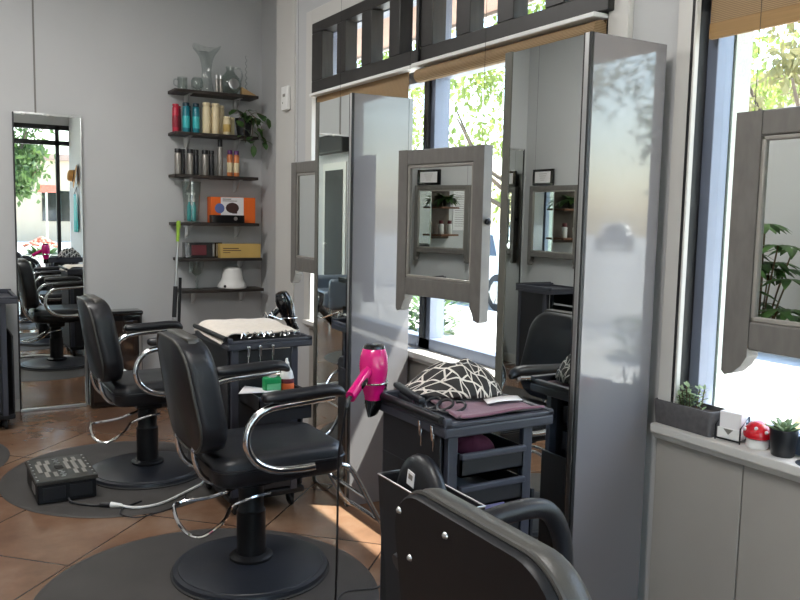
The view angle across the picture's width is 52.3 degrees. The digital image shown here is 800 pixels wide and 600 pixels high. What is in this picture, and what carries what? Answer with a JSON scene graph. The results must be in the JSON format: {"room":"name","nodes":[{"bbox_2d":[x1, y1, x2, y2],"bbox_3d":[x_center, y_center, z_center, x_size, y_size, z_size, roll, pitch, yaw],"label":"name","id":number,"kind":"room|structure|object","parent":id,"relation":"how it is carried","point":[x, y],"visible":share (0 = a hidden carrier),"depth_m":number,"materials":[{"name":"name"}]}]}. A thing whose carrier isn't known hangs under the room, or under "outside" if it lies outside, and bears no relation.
{"room":"salon","nodes":[
{"label":"salon","id":0,"kind":"room"},
{"bbox_2d":[0,0,261,399],"bbox_3d":[-2.897,-0.873,5.861,4.270,3.400,0.150,-2,7,-30],"label":"wall","id":1,"kind":"structure","parent":0,"point":[113,65],"depth_m":6.27,"materials":[{"name":"paint"}]},
{"bbox_2d":[32,0,35,112],"bbox_3d":[-2.615,-1.953,5.811,0.012,1.230,0.004,-2,7,-30],"label":"trim","id":2,"kind":"structure","parent":1,"relation":"attached to","point":[32,0],"depth_m":5.83,"materials":[{"name":"grey"}]},
{"bbox_2d":[168,174,257,192],"bbox_3d":[-1.480,-0.922,6.486,0.670,0.130,0.200,-2,7,-30],"label":"wall shelf","id":3,"kind":"object","parent":1,"relation":"attached to","point":[185,176],"visible":1,"depth_m":6.43,"materials":[{"name":"brown wood"}]},
{"bbox_2d":[174,148,180,173],"bbox_3d":[-1.722,-1.074,6.314,0.050,0.197,0.050,-2,7,-30],"label":"can","id":4,"kind":"object","parent":3,"relation":"on","point":[177,156],"visible":0.86,"depth_m":6.29,"materials":[{"name":"silver metal"}]},
{"bbox_2d":[181,149,184,173],"bbox_3d":[-1.696,-1.078,6.364,0.036,0.197,0.036,-2,7,-30],"label":"can","id":5,"kind":"object","parent":3,"relation":"on","point":[182,150],"visible":0.78,"depth_m":6.35,"materials":[{"name":"black metal"}]},
{"bbox_2d":[187,149,192,173],"bbox_3d":[-1.638,-1.077,6.363,0.048,0.197,0.048,-2,7,-30],"label":"can","id":6,"kind":"object","parent":3,"relation":"on","point":[189,151],"visible":0.83,"depth_m":6.34,"materials":[{"name":"silver metal"}]},
{"bbox_2d":[193,150,198,174],"bbox_3d":[-1.603,-1.081,6.406,0.040,0.197,0.040,-2,7,-30],"label":"can","id":7,"kind":"object","parent":3,"relation":"on","point":[195,152],"visible":0.88,"depth_m":6.39,"materials":[{"name":"black metal"}]},
{"bbox_2d":[202,150,207,174],"bbox_3d":[-1.536,-1.081,6.423,0.050,0.197,0.050,-2,7,-30],"label":"can","id":8,"kind":"object","parent":3,"relation":"on","point":[204,152],"visible":0.85,"depth_m":6.40,"materials":[{"name":"silver metal"}]},
{"bbox_2d":[209,150,213,174],"bbox_3d":[-1.495,-1.084,6.458,0.042,0.197,0.042,-2,7,-30],"label":"can","id":9,"kind":"object","parent":3,"relation":"on","point":[211,153],"visible":0.79,"depth_m":6.44,"materials":[{"name":"black metal"}]},
{"bbox_2d":[217,139,222,175],"bbox_3d":[-1.426,-1.127,6.459,0.046,0.285,0.046,-2,7,-30],"label":"spray can","id":10,"kind":"object","parent":3,"relation":"on","point":[219,149],"visible":0.96,"depth_m":6.44,"materials":[{"name":"silver metal"}]},
{"bbox_2d":[227,150,232,175],"bbox_3d":[-1.362,-1.094,6.524,0.048,0.208,0.048,-2,7,-30],"label":"bottle","id":11,"kind":"object","parent":3,"relation":"on","point":[229,152],"visible":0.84,"depth_m":6.51,"materials":[{"name":"orange plastic"}]},
{"bbox_2d":[233,151,238,175],"bbox_3d":[-1.315,-1.094,6.551,0.048,0.206,0.048,-2,7,-30],"label":"bottle","id":12,"kind":"object","parent":3,"relation":"on","point":[236,153],"visible":0.83,"depth_m":6.53,"materials":[{"name":"orange plastic"}]},
{"bbox_2d":[168,88,258,113],"bbox_3d":[-1.467,-1.560,6.419,0.670,0.130,0.200,-2,7,-30],"label":"wall shelf","id":13,"kind":"object","parent":1,"relation":"attached to","point":[175,91],"visible":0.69,"depth_m":6.37,"materials":[{"name":"brown wood"}]},
{"bbox_2d":[222,73,241,92],"bbox_3d":[-1.346,-1.737,6.454,0.180,0.219,0.188,2,6,8],"label":"decanter","id":14,"kind":"object","parent":13,"relation":"on","point":[233,83],"visible":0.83,"depth_m":6.38,"materials":[{"name":"clear glass"}]},
{"bbox_2d":[168,131,258,153],"bbox_3d":[-1.473,-1.242,6.452,0.670,0.130,0.200,-2,7,-30],"label":"wall shelf","id":15,"kind":"object","parent":1,"relation":"attached to","point":[185,135],"visible":0.85,"depth_m":6.40,"materials":[{"name":"brown wood"}]},
{"bbox_2d":[172,104,178,131],"bbox_3d":[-1.726,-1.401,6.273,0.054,0.212,0.054,-2,7,-30],"label":"bottle","id":16,"kind":"object","parent":15,"relation":"on","point":[175,109],"visible":0.82,"depth_m":6.25,"materials":[{"name":"red plastic"}]},
{"bbox_2d":[182,102,189,131],"bbox_3d":[-1.657,-1.412,6.313,0.058,0.229,0.058,-2,7,-30],"label":"bottle","id":17,"kind":"object","parent":15,"relation":"on","point":[185,109],"visible":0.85,"depth_m":6.29,"materials":[{"name":"teal plastic"}]},
{"bbox_2d":[192,103,199,132],"bbox_3d":[-1.589,-1.415,6.352,0.056,0.229,0.056,-2,7,-30],"label":"bottle","id":18,"kind":"object","parent":15,"relation":"on","point":[195,111],"visible":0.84,"depth_m":6.33,"materials":[{"name":"teal plastic"}]},
{"bbox_2d":[202,102,210,132],"bbox_3d":[-1.518,-1.424,6.393,0.066,0.242,0.066,-2,7,-30],"label":"bottle","id":19,"kind":"object","parent":15,"relation":"on","point":[206,110],"visible":0.87,"depth_m":6.37,"materials":[{"name":"beige plastic"}]},
{"bbox_2d":[211,103,219,133],"bbox_3d":[-1.456,-1.427,6.430,0.066,0.242,0.066,-2,7,-30],"label":"bottle","id":20,"kind":"object","parent":15,"relation":"on","point":[215,111],"visible":0.88,"depth_m":6.41,"materials":[{"name":"beige plastic"}]},
{"bbox_2d":[219,105,223,133],"bbox_3d":[-1.428,-1.430,6.504,0.052,0.235,0.052,-2,7,-30],"label":"bottle","id":21,"kind":"object","parent":15,"relation":"on","point":[221,107],"visible":0.61,"depth_m":6.48,"materials":[{"name":"beige plastic"}]},
{"bbox_2d":[223,116,230,134],"bbox_3d":[-1.366,-1.375,6.436,0.062,0.142,0.062,-2,7,-30],"label":"jar","id":22,"kind":"object","parent":15,"relation":"on","point":[227,120],"visible":0.98,"depth_m":6.41,"materials":[{"name":"beige plastic"}]},
{"bbox_2d":[229,109,272,156],"bbox_3d":[-1.174,-1.323,6.481,0.318,0.376,0.284,2,6,12],"label":"trailing plant","id":23,"kind":"object","parent":15,"relation":"on","point":[243,124],"visible":0.99,"depth_m":6.48,"materials":[{"name":"green plant"}]},
{"bbox_2d":[169,222,258,238],"bbox_3d":[-1.483,-0.554,6.527,0.680,0.130,0.200,-2,7,-30],"label":"wall shelf","id":24,"kind":"object","parent":1,"relation":"attached to","point":[186,224],"visible":1,"depth_m":6.47,"materials":[{"name":"brown wood"}]},
{"bbox_2d":[209,215,244,222],"bbox_3d":[-1.382,-0.648,6.516,0.270,0.062,0.066,-2,7,-30],"label":"box","id":25,"kind":"object","parent":24,"relation":"on","point":[212,218],"visible":1,"depth_m":6.48,"materials":[{"name":"black cardboard"}]},
{"bbox_2d":[207,197,254,222],"bbox_3d":[-1.367,-0.729,6.613,0.370,0.205,0.104,-2,7,-30],"label":"box","id":26,"kind":"object","parent":24,"relation":"on","point":[215,205],"visible":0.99,"depth_m":6.56,"materials":[{"name":"orange cardboard"}]},
{"bbox_2d":[173,257,261,272],"bbox_3d":[-1.465,-0.278,6.569,0.675,0.130,0.200,-2,7,-30],"label":"wall shelf","id":27,"kind":"object","parent":1,"relation":"attached to","point":[181,259],"visible":0.73,"depth_m":6.50,"materials":[{"name":"brown wood"}]},
{"bbox_2d":[182,242,221,257],"bbox_3d":[-1.581,-0.401,6.516,0.300,0.120,0.091,-2,7,-30],"label":"box","id":28,"kind":"object","parent":27,"relation":"on","point":[189,249],"visible":0.83,"depth_m":6.46,"materials":[{"name":"black"}]},
{"bbox_2d":[218,244,260,257],"bbox_3d":[-1.297,-0.399,6.583,0.333,0.112,0.077,-2,7,-30],"label":"box","id":29,"kind":"object","parent":27,"relation":"on","point":[224,250],"visible":1,"depth_m":6.54,"materials":[{"name":"yellow cardboard"}]},
{"bbox_2d":[181,286,263,303],"bbox_3d":[-1.457,-0.030,6.603,0.675,0.130,0.200,-2,7,-30],"label":"wall shelf","id":30,"kind":"object","parent":1,"relation":"attached to","point":[192,291],"visible":0.94,"depth_m":6.55,"materials":[{"name":"brown wood"}]},
{"bbox_2d":[218,267,246,288],"bbox_3d":[-1.365,-0.185,6.628,0.232,0.175,0.232,-2,7,-30],"label":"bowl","id":31,"kind":"object","parent":30,"relation":"on","point":[232,277],"visible":1,"depth_m":6.55,"materials":[{"name":"white ceramic"}]},
{"bbox_2d":[0,405,380,599],"bbox_3d":[-0.699,1.300,2.248,4.270,0.080,8.900,-2,7,-30],"label":"floor","id":32,"kind":"structure","parent":0,"point":[35,548],"depth_m":3.95,"materials":[{"name":"tile"}]},
{"bbox_2d":[0,444,9,466],"bbox_3d":[-2.940,0.954,4.701,1.244,0.006,1.324,-2,7,-30],"label":"floor mat","id":33,"kind":"object","parent":32,"relation":"on","point":[4,452],"visible":1,"depth_m":4.94,"materials":[{"name":"grey rubber"}]},
{"bbox_2d":[0,289,17,428],"bbox_3d":[-2.876,0.403,5.550,0.475,0.928,0.470,-2,7,-30],"label":"trolley","id":34,"kind":"object","parent":32,"relation":"on","point":[7,382],"visible":1,"depth_m":5.46,"materials":[{"name":"grey plastic"}]},
{"bbox_2d":[0,289,17,303],"bbox_3d":[-2.861,-0.021,5.509,0.460,0.060,0.470,-2,7,-30],"label":"tray","id":35,"kind":"object","parent":34,"relation":"on","point":[7,296],"depth_m":5.42,"materials":[{"name":"grey plastic"}]},
{"bbox_2d":[12,111,86,411],"bbox_3d":[-2.572,-0.264,6.001,0.460,2.174,0.052,-2,7,-30],"label":"floor mirror","id":36,"kind":"object","parent":32,"relation":"on","point":[47,148],"visible":1,"depth_m":5.99,"materials":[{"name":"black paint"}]},
{"bbox_2d":[0,441,216,517],"bbox_3d":[-1.592,0.989,4.637,1.244,0.006,1.384,-2,7,-30],"label":"floor mat","id":37,"kind":"object","parent":32,"relation":"on","point":[15,489],"visible":0.44,"depth_m":4.30,"materials":[{"name":"grey rubber"}]},
{"bbox_2d":[25,454,203,508],"bbox_3d":[-1.569,0.958,4.336,0.959,0.128,0.509,1,6,3],"label":"box","id":38,"kind":"object","parent":37,"relation":"on","point":[70,477],"visible":0.98,"depth_m":4.21,"materials":[{"name":"black paint"}]},
{"bbox_2d":[76,294,198,489],"bbox_3d":[-1.339,0.473,4.693,0.940,1.019,0.658,-2,7,-30],"label":"salon chair","id":39,"kind":"object","parent":37,"relation":"on","point":[147,468],"visible":0.71,"depth_m":4.45,"materials":[{"name":"black leather"}]},
{"bbox_2d":[119,493,185,517],"bbox_3d":[-1.225,1.039,4.158,0.207,0.009,0.432,6,8,41],"label":"cable","id":40,"kind":"object","parent":37,"relation":"on","point":[185,493],"visible":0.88,"depth_m":4.03,"materials":[{"name":"black plastic"}]},
{"bbox_2d":[87,308,142,408],"bbox_3d":[-2.179,0.443,6.234,0.395,0.735,0.170,-2,7,-30],"label":"base cabinet","id":41,"kind":"object","parent":32,"relation":"on","point":[131,348],"visible":0.41,"depth_m":6.19,"materials":[{"name":"black"}]},
{"bbox_2d":[162,221,180,406],"bbox_3d":[-1.766,0.104,6.232,0.270,1.416,0.119,-2,7,-30],"label":"broom","id":42,"kind":"object","parent":32,"relation":"on","point":[178,223],"visible":0.39,"depth_m":6.24,"materials":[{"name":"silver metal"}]},
{"bbox_2d":[177,277,181,322],"bbox_3d":[-1.703,0.321,6.261,0.024,0.990,0.174,1,6,-2],"label":"handle","id":43,"kind":"object","parent":32,"relation":"on","point":[180,278],"visible":0.34,"depth_m":6.27,"materials":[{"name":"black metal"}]},
{"bbox_2d":[33,528,378,599],"bbox_3d":[-0.748,1.156,3.205,1.324,0.006,1.364,-2,7,-30],"label":"floor mat","id":44,"kind":"object","parent":32,"relation":"on","point":[140,569],"visible":0.49,"depth_m":3.37,"materials":[{"name":"grey rubber"}]},
{"bbox_2d":[157,329,379,599],"bbox_3d":[-0.516,0.621,3.438,0.940,1.019,0.658,-2,7,-30],"label":"salon chair","id":45,"kind":"object","parent":44,"relation":"on","point":[252,564],"visible":0.98,"depth_m":3.24,"materials":[{"name":"black leather"}]},
{"bbox_2d":[193,324,311,514],"bbox_3d":[-0.718,0.605,4.160,0.455,0.902,0.813,-2,7,-30],"label":"trolley","id":46,"kind":"object","parent":32,"relation":"on","point":[239,408],"visible":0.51,"depth_m":4.00,"materials":[{"name":"grey plastic"}]},
{"bbox_2d":[194,318,295,343],"bbox_3d":[-0.808,0.152,4.231,0.395,0.073,0.477,-2,7,-30],"label":"folded towel","id":47,"kind":"object","parent":46,"relation":"on","point":[226,327],"visible":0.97,"depth_m":4.17,"materials":[{"name":"white fabric"}]},
{"bbox_2d":[195,330,311,350],"bbox_3d":[-0.769,0.181,4.234,0.440,0.060,0.550,-2,7,-30],"label":"tray","id":48,"kind":"object","parent":46,"relation":"on","point":[234,342],"depth_m":4.05,"materials":[{"name":"grey plastic"}]},
{"bbox_2d":[238,386,278,393],"bbox_3d":[-0.673,0.424,3.892,0.226,0.001,0.174,-1,6,-20],"label":"paper sheet","id":49,"kind":"object","parent":46,"relation":"on","point":[246,389],"visible":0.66,"depth_m":3.85,"materials":[{"name":"white paper"}]},
{"bbox_2d":[262,375,280,393],"bbox_3d":[-0.611,0.413,3.886,0.085,0.162,0.052,-2,7,-30],"label":"box","id":50,"kind":"object","parent":46,"relation":"in","point":[273,382],"visible":0.45,"depth_m":3.86,"materials":[{"name":"green cardboard"}]},
{"bbox_2d":[267,315,297,319],"bbox_3d":[-0.681,0.092,4.629,0.215,0.042,0.100,-3,7,-37],"label":"holder","id":51,"kind":"object","parent":46,"relation":"attached to","point":[281,317],"visible":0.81,"depth_m":4.62,"materials":[{"name":"silver metal"}]},
{"bbox_2d":[265,291,298,329],"bbox_3d":[-0.691,0.068,4.650,0.227,0.246,0.102,1,6,-4],"label":"hair dryer","id":52,"kind":"object","parent":51,"relation":"hanging from","point":[283,300],"visible":0.75,"depth_m":4.62,"materials":[{"name":"black plastic"}]},
{"bbox_2d":[280,358,293,389],"bbox_3d":[-0.544,0.385,3.917,0.071,0.216,0.071,-2,7,-30],"label":"squeeze bottle","id":53,"kind":"object","parent":46,"relation":"in","point":[287,378],"visible":0.56,"depth_m":3.89,"materials":[{"name":"white plastic"}]},
{"bbox_2d":[312,93,412,506],"bbox_3d":[-0.214,-0.003,4.370,0.346,2.090,0.460,-2,7,-28],"label":"mirror cabinet","id":54,"kind":"object","parent":32,"relation":"on","point":[359,137],"visible":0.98,"depth_m":4.17,"materials":[{"name":"grey laminate"}]},
{"bbox_2d":[380,389,552,599],"bbox_3d":[0.190,0.770,2.717,0.430,0.912,0.438,-2,7,-30],"label":"trolley","id":55,"kind":"object","parent":32,"relation":"on","point":[484,476],"visible":0.46,"depth_m":2.54,"materials":[{"name":"grey plastic"}]},
{"bbox_2d":[366,379,387,390],"bbox_3d":[-0.085,0.290,2.718,0.108,0.044,0.100,0,6,-14],"label":"holder","id":56,"kind":"object","parent":55,"relation":"on","point":[386,382],"visible":0.4,"depth_m":2.67,"materials":[{"name":"silver metal"}]},
{"bbox_2d":[334,343,387,599],"bbox_3d":[-0.133,0.659,2.946,0.344,1.070,0.706,4,7,24],"label":"hair dryer","id":57,"kind":"object","parent":56,"relation":"hanging from","point":[373,364],"visible":0.89,"depth_m":2.68,"materials":[{"name":"pink plastic"}]},
{"bbox_2d":[393,382,424,406],"bbox_3d":[0.029,0.318,2.719,0.026,0.043,0.240,-1,6,-21],"label":"iron","id":58,"kind":"object","parent":55,"relation":"on","point":[406,394],"visible":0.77,"depth_m":2.69,"materials":[{"name":"black plastic"}]},
{"bbox_2d":[412,394,466,413],"bbox_3d":[0.121,0.334,2.602,0.191,0.034,0.079,5,7,35],"label":"coiled cable","id":59,"kind":"object","parent":55,"relation":"on","point":[431,408],"visible":0.9,"depth_m":2.59,"materials":[{"name":"black plastic"}]},
{"bbox_2d":[405,358,501,398],"bbox_3d":[0.181,0.259,2.760,0.336,0.119,0.213,-1,6,-17],"label":"cape","id":60,"kind":"object","parent":55,"relation":"on","point":[465,378],"visible":0.96,"depth_m":2.71,"materials":[{"name":"black fabric"}]},
{"bbox_2d":[380,389,552,438],"bbox_3d":[0.204,0.353,2.680,0.415,0.060,0.430,-2,7,-30],"label":"tray","id":61,"kind":"object","parent":55,"relation":"on","point":[394,408],"depth_m":2.52,"materials":[{"name":"grey plastic"}]},
{"bbox_2d":[458,434,494,453],"bbox_3d":[0.218,0.466,2.588,0.146,0.103,0.144,-2,7,-30],"label":"folded cloth","id":62,"kind":"object","parent":55,"relation":"in","point":[474,443],"visible":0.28,"depth_m":2.54,"materials":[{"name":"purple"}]},
{"bbox_2d":[430,395,544,418],"bbox_3d":[0.231,0.335,2.664,0.337,0.030,0.367,-2,7,-30],"label":"folded towel","id":63,"kind":"object","parent":55,"relation":"on","point":[475,408],"visible":0.64,"depth_m":2.60,"materials":[{"name":"fabric"}]},
{"bbox_2d":[484,395,522,403],"bbox_3d":[0.340,0.327,2.689,0.160,0.005,0.067,-2,7,-25],"label":"paper card","id":64,"kind":"object","parent":63,"relation":"on","point":[507,397],"visible":1,"depth_m":2.69,"materials":[{"name":"white paper"}]},
{"bbox_2d":[493,31,666,599],"bbox_3d":[0.619,0.162,2.956,0.346,2.090,0.440,-2,7,-30],"label":"mirror cabinet","id":65,"kind":"object","parent":32,"relation":"on","point":[583,114],"visible":0.95,"depth_m":2.77,"materials":[{"name":"grey laminate"}]},
{"bbox_3d":[0.152,1.307,1.933,1.244,0.006,1.244,-2,7,-30],"label":"floor mat","id":66,"kind":"object","parent":32,"relation":"on","visible":0},
{"bbox_2d":[377,469,485,599],"bbox_3d":[0.076,0.899,2.401,0.131,0.710,0.382,-2,7,-30],"label":"bin","id":67,"kind":"object","parent":66,"relation":"on","point":[391,494],"visible":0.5,"depth_m":2.46,"materials":[{"name":"black plastic"}]},
{"bbox_2d":[397,453,446,491],"bbox_3d":[0.063,0.636,2.403,0.063,0.370,0.270,-2,7,-30],"label":"round cushion","id":68,"kind":"object","parent":67,"relation":"in","point":[419,471],"visible":0.25,"depth_m":2.36,"materials":[{"name":"black leather"}]},
{"bbox_2d":[392,488,591,599],"bbox_3d":[0.399,0.851,1.650,0.709,0.963,0.683,-2,7,-30],"label":"chair","id":69,"kind":"object","parent":66,"relation":"on","point":[448,547],"visible":1,"depth_m":1.46,"materials":[{"name":"black leather"}]},
{"bbox_2d":[261,0,679,599],"bbox_3d":[1.045,-0.493,3.007,0.370,3.400,8.800,-2,7,-30],"label":"wall","id":70,"kind":"structure","parent":0,"point":[656,21],"depth_m":3.01,"materials":[{"name":"paint"}]},
{"bbox_2d":[275,0,296,374],"bbox_3d":[-0.814,-0.822,5.787,0.012,3.400,0.330,-2,7,-30],"label":"trim","id":71,"kind":"structure","parent":70,"relation":"attached to","point":[286,9],"depth_m":5.76,"materials":[{"name":"paint"}]},
{"bbox_2d":[281,86,290,110],"bbox_3d":[-0.795,-1.403,5.672,0.032,0.164,0.110,-2,7,-30],"label":"thermostat","id":72,"kind":"object","parent":70,"relation":"attached to","point":[286,90],"visible":1,"depth_m":5.64,"materials":[{"name":"white plastic"}]},
{"bbox_2d":[309,328,429,425],"bbox_3d":[0.034,0.677,4.438,0.014,0.735,2.560,-2,7,-30],"label":"trim","id":73,"kind":"structure","parent":70,"relation":"attached to","point":[414,368],"depth_m":4.39,"materials":[{"name":"grey"}]},
{"bbox_2d":[302,319,494,377],"bbox_3d":[0.055,0.281,4.422,0.145,0.055,2.590,-2,7,-30],"label":"trim","id":74,"kind":"structure","parent":70,"relation":"attached to","point":[417,354],"depth_m":4.20,"materials":[{"name":"paint"}]},
{"bbox_2d":[357,0,497,56],"bbox_3d":[-0.404,-1.613,1.790,5.220,0.380,10.200,-2,7,-30],"label":"trim","id":75,"kind":"structure","parent":70,"relation":"attached to","point":[492,5],"depth_m":5.19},
{"bbox_2d":[357,0,540,60],"bbox_3d":[1.758,-1.611,3.064,0.255,0.240,10.200,-2,7,-30],"label":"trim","id":76,"kind":"structure","parent":70,"relation":"attached to","point":[493,13],"depth_m":4.93,"materials":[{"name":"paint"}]},
{"bbox_2d":[313,0,608,368],"bbox_3d":[0.166,-0.688,4.263,0.177,1.910,2.680,-2,7,-30],"label":"window","id":77,"kind":"structure","parent":70,"relation":"in","point":[430,335],"depth_m":4.23,"materials":[{"name":"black metal"}]},
{"bbox_2d":[309,65,420,101],"bbox_3d":[-0.229,-1.082,4.696,0.075,0.348,1.280,-2,7,-30],"label":"roller shade","id":78,"kind":"object","parent":77,"relation":"attached to","point":[394,83],"visible":0.36,"depth_m":4.50,"materials":[{"name":"brown fabric"}]},
{"bbox_2d":[312,0,614,92],"bbox_3d":[0.128,-1.408,4.093,0.094,0.433,2.630,-2,7,-30],"label":"lattice","id":79,"kind":"object","parent":77,"relation":"attached to","point":[513,17],"visible":0.91,"depth_m":4.25,"materials":[{"name":"brown wood"}]},
{"bbox_2d":[411,11,608,82],"bbox_3d":[0.419,-1.079,3.567,0.085,0.092,1.300,-2,7,-30],"label":"roller shade","id":80,"kind":"object","parent":77,"relation":"attached to","point":[475,57],"visible":0.94,"depth_m":3.49,"materials":[{"name":"brown fabric"}]},
{"bbox_2d":[304,0,633,319],"bbox_3d":[0.102,-0.734,4.208,0.030,2.010,2.860,-2,7,-30],"label":"trim","id":81,"kind":"structure","parent":70,"relation":"attached to","point":[620,21],"depth_m":5.28,"materials":[{"name":"paint"}]},
{"bbox_2d":[658,0,701,403],"bbox_3d":[1.621,-0.434,1.637,0.022,2.010,2.698,-2,7,-30],"label":"trim","id":82,"kind":"structure","parent":70,"relation":"attached to","point":[685,22],"depth_m":2.77,"materials":[{"name":"paint"}]},
{"bbox_2d":[648,438,743,599],"bbox_3d":[1.002,0.868,2.793,0.014,0.735,0.353,-2,7,-30],"label":"wall panel","id":83,"kind":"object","parent":70,"relation":"attached to","point":[697,505],"depth_m":2.77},
{"bbox_2d":[650,422,799,482],"bbox_3d":[1.619,0.591,1.768,0.145,0.055,2.678,-2,7,-30],"label":"windowsill","id":84,"kind":"structure","parent":70,"relation":"attached to","point":[763,460],"depth_m":2.60,"materials":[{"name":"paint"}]},
{"bbox_2d":[654,381,728,437],"bbox_3d":[1.002,0.359,2.804,0.104,0.164,0.250,-2,7,-30],"label":"stone planter","id":85,"kind":"object","parent":84,"relation":"on","point":[700,419],"visible":0.9,"depth_m":2.78,"materials":[{"name":"stone"}]},
{"bbox_2d":[714,409,749,444],"bbox_3d":[1.083,0.411,2.656,0.055,0.095,0.090,-3,7,-37],"label":"card holder","id":86,"kind":"object","parent":84,"relation":"on","point":[732,423],"visible":0.94,"depth_m":2.64,"materials":[{"name":"white paper"}]},
{"bbox_2d":[743,420,769,449],"bbox_3d":[1.132,0.424,2.578,0.088,0.087,0.089,-2,7,-30],"label":"mushroom","id":87,"kind":"object","parent":84,"relation":"on","point":[757,435],"visible":0.96,"depth_m":2.55,"materials":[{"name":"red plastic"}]},
{"bbox_2d":[764,417,799,457],"bbox_3d":[1.172,0.418,2.503,0.106,0.116,0.096,3,6,14],"label":"potted succulent","id":88,"kind":"object","parent":84,"relation":"on","point":[783,435],"visible":1,"depth_m":2.47,"materials":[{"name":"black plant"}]},
{"bbox_2d":[671,0,799,454],"bbox_3d":[1.696,-0.385,1.665,0.177,1.910,2.620,-2,7,-30],"label":"window","id":89,"kind":"structure","parent":70,"relation":"in","point":[715,60],"depth_m":2.78,"materials":[{"name":"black metal"}]},
{"bbox_2d":[709,0,799,39],"bbox_3d":[1.668,-1.008,1.579,0.040,0.553,2.545,-2,7,-30],"label":"roller shade","id":90,"kind":"object","parent":89,"relation":"attached to","point":[728,17],"visible":1,"depth_m":2.56,"materials":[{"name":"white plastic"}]},
{"bbox_2d":[736,465,799,599],"bbox_3d":[1.397,0.947,2.122,0.014,0.735,1.199,-2,7,-30],"label":"wall panel","id":91,"kind":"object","parent":70,"relation":"attached to","point":[769,542],"depth_m":2.53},
{"bbox_2d":[408,296,799,423],"bbox_3d":[-9.772,0.289,11.191,22.400,0.100,61.000,-2,7,-30],"label":"pavement","id":92,"kind":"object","parent":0,"point":[765,390],"depth_m":8.40,"materials":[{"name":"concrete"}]},
{"bbox_2d":[408,296,467,334],"bbox_3d":[0.402,0.186,11.200,1.094,0.592,1.123,0,6,-7],"label":"shrub","id":93,"kind":"object","parent":92,"relation":"on","point":[412,313],"visible":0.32,"depth_m":11.09,"materials":[{"name":"green plant"}]},
{"bbox_2d":[712,31,753,409],"bbox_3d":[1.042,-0.443,3.012,0.083,3.500,0.469,-2,7,-30],"label":"pier","id":94,"kind":"object","parent":92,"relation":"on","point":[743,43],"depth_m":2.80,"materials":[{"name":"white paint"}]},
{"bbox_2d":[793,378,799,428],"bbox_3d":[2.974,0.639,5.267,0.772,0.960,0.772,-2,7,-30],"label":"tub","id":95,"kind":"object","parent":92,"relation":"on","point":[796,405],"visible":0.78,"depth_m":5.35,"materials":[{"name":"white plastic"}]},
{"bbox_2d":[413,295,799,367],"bbox_3d":[21.010,1.752,3.830,80.000,0.090,105.000,-2,7,-30],"label":"road","id":96,"kind":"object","parent":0,"point":[773,358],"depth_m":10.01,"materials":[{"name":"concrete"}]},
{"bbox_2d":[357,44,458,149],"bbox_3d":[-1.365,-5.031,24.517,5.608,8.075,6.602,4,7,26],"label":"street tree","id":97,"kind":"object","parent":96,"relation":"on","point":[414,91],"visible":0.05,"depth_m":24.57,"materials":[{"name":"green plant"}]},
{"bbox_2d":[419,228,499,310],"bbox_3d":[1.801,-0.687,15.911,1.850,1.460,4.400,-2,7,-30],"label":"parked car","id":98,"kind":"object","parent":96,"relation":"on","point":[494,233],"visible":0.14,"depth_m":14.47,"materials":[{"name":"white paint"}]},
{"bbox_2d":[412,0,545,222],"bbox_3d":[2.602,-4.116,17.750,5.196,7.824,6.219,4,6,23],"label":"street tree","id":99,"kind":"object","parent":96,"relation":"on","point":[490,78],"visible":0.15,"depth_m":17.89,"materials":[{"name":"green plant"}]},
{"bbox_2d":[749,22,799,110],"bbox_3d":[6.560,-3.207,11.879,5.986,7.400,3.744,4,6,23],"label":"street tree","id":100,"kind":"object","parent":96,"relation":"on","point":[790,65],"visible":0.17,"depth_m":12.03,"materials":[{"name":"green plant"}]},
{"bbox_2d":[749,25,799,110],"bbox_3d":[8.131,-3.881,19.023,6.201,7.324,5.587,-2,7,-30],"label":"street tree","id":101,"kind":"object","parent":96,"relation":"on","point":[769,103],"visible":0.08,"depth_m":17.99,"materials":[{"name":"green plant"}]},
{"bbox_2d":[750,73,799,109],"bbox_3d":[21.884,-3.570,21.803,8.400,6.800,46.400,-2,7,-30],"label":"building","id":102,"kind":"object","parent":96,"relation":"on","point":[788,98],"visible":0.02,"depth_m":28.36,"materials":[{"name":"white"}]},
{"bbox_2d":[769,425,798,457],"bbox_3d":[1.175,0.435,2.498,0.084,0.084,0.084,-2,7,-30],"label":"pot","id":103,"kind":"object","parent":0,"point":[783,438],"depth_m":2.47,"materials":[{"name":"black ceramic"}]},
{"bbox_3d":[-0.627,-2.171,1.886,4.270,0.100,8.900,-2,7,-30],"label":"ceiling","id":104,"kind":"structure","parent":0,"visible":0},
{"bbox_2d":[290,0,341,282],"bbox_3d":[-0.490,-1.249,4.919,0.052,2.353,0.711,-2,7,-30],"label":"mirror","id":105,"kind":"object","parent":104,"relation":"hanging from","point":[302,173],"visible":0.49,"depth_m":5.15,"materials":[{"name":"grey paint"}]},
{"bbox_2d":[396,0,492,323],"bbox_3d":[0.214,-1.099,3.677,0.052,2.365,0.601,-4,8,-39],"label":"mirror","id":106,"kind":"object","parent":104,"relation":"hanging from","point":[445,194],"visible":1,"depth_m":3.72,"materials":[{"name":"grey paint"}]},
{"bbox_2d":[721,1,799,373],"bbox_3d":[1.197,-0.914,2.054,0.052,2.355,0.711,-2,7,-30],"label":"mirror","id":107,"kind":"object","parent":104,"relation":"hanging from","point":[762,312],"visible":1,"depth_m":2.33,"materials":[{"name":"grey paint"}]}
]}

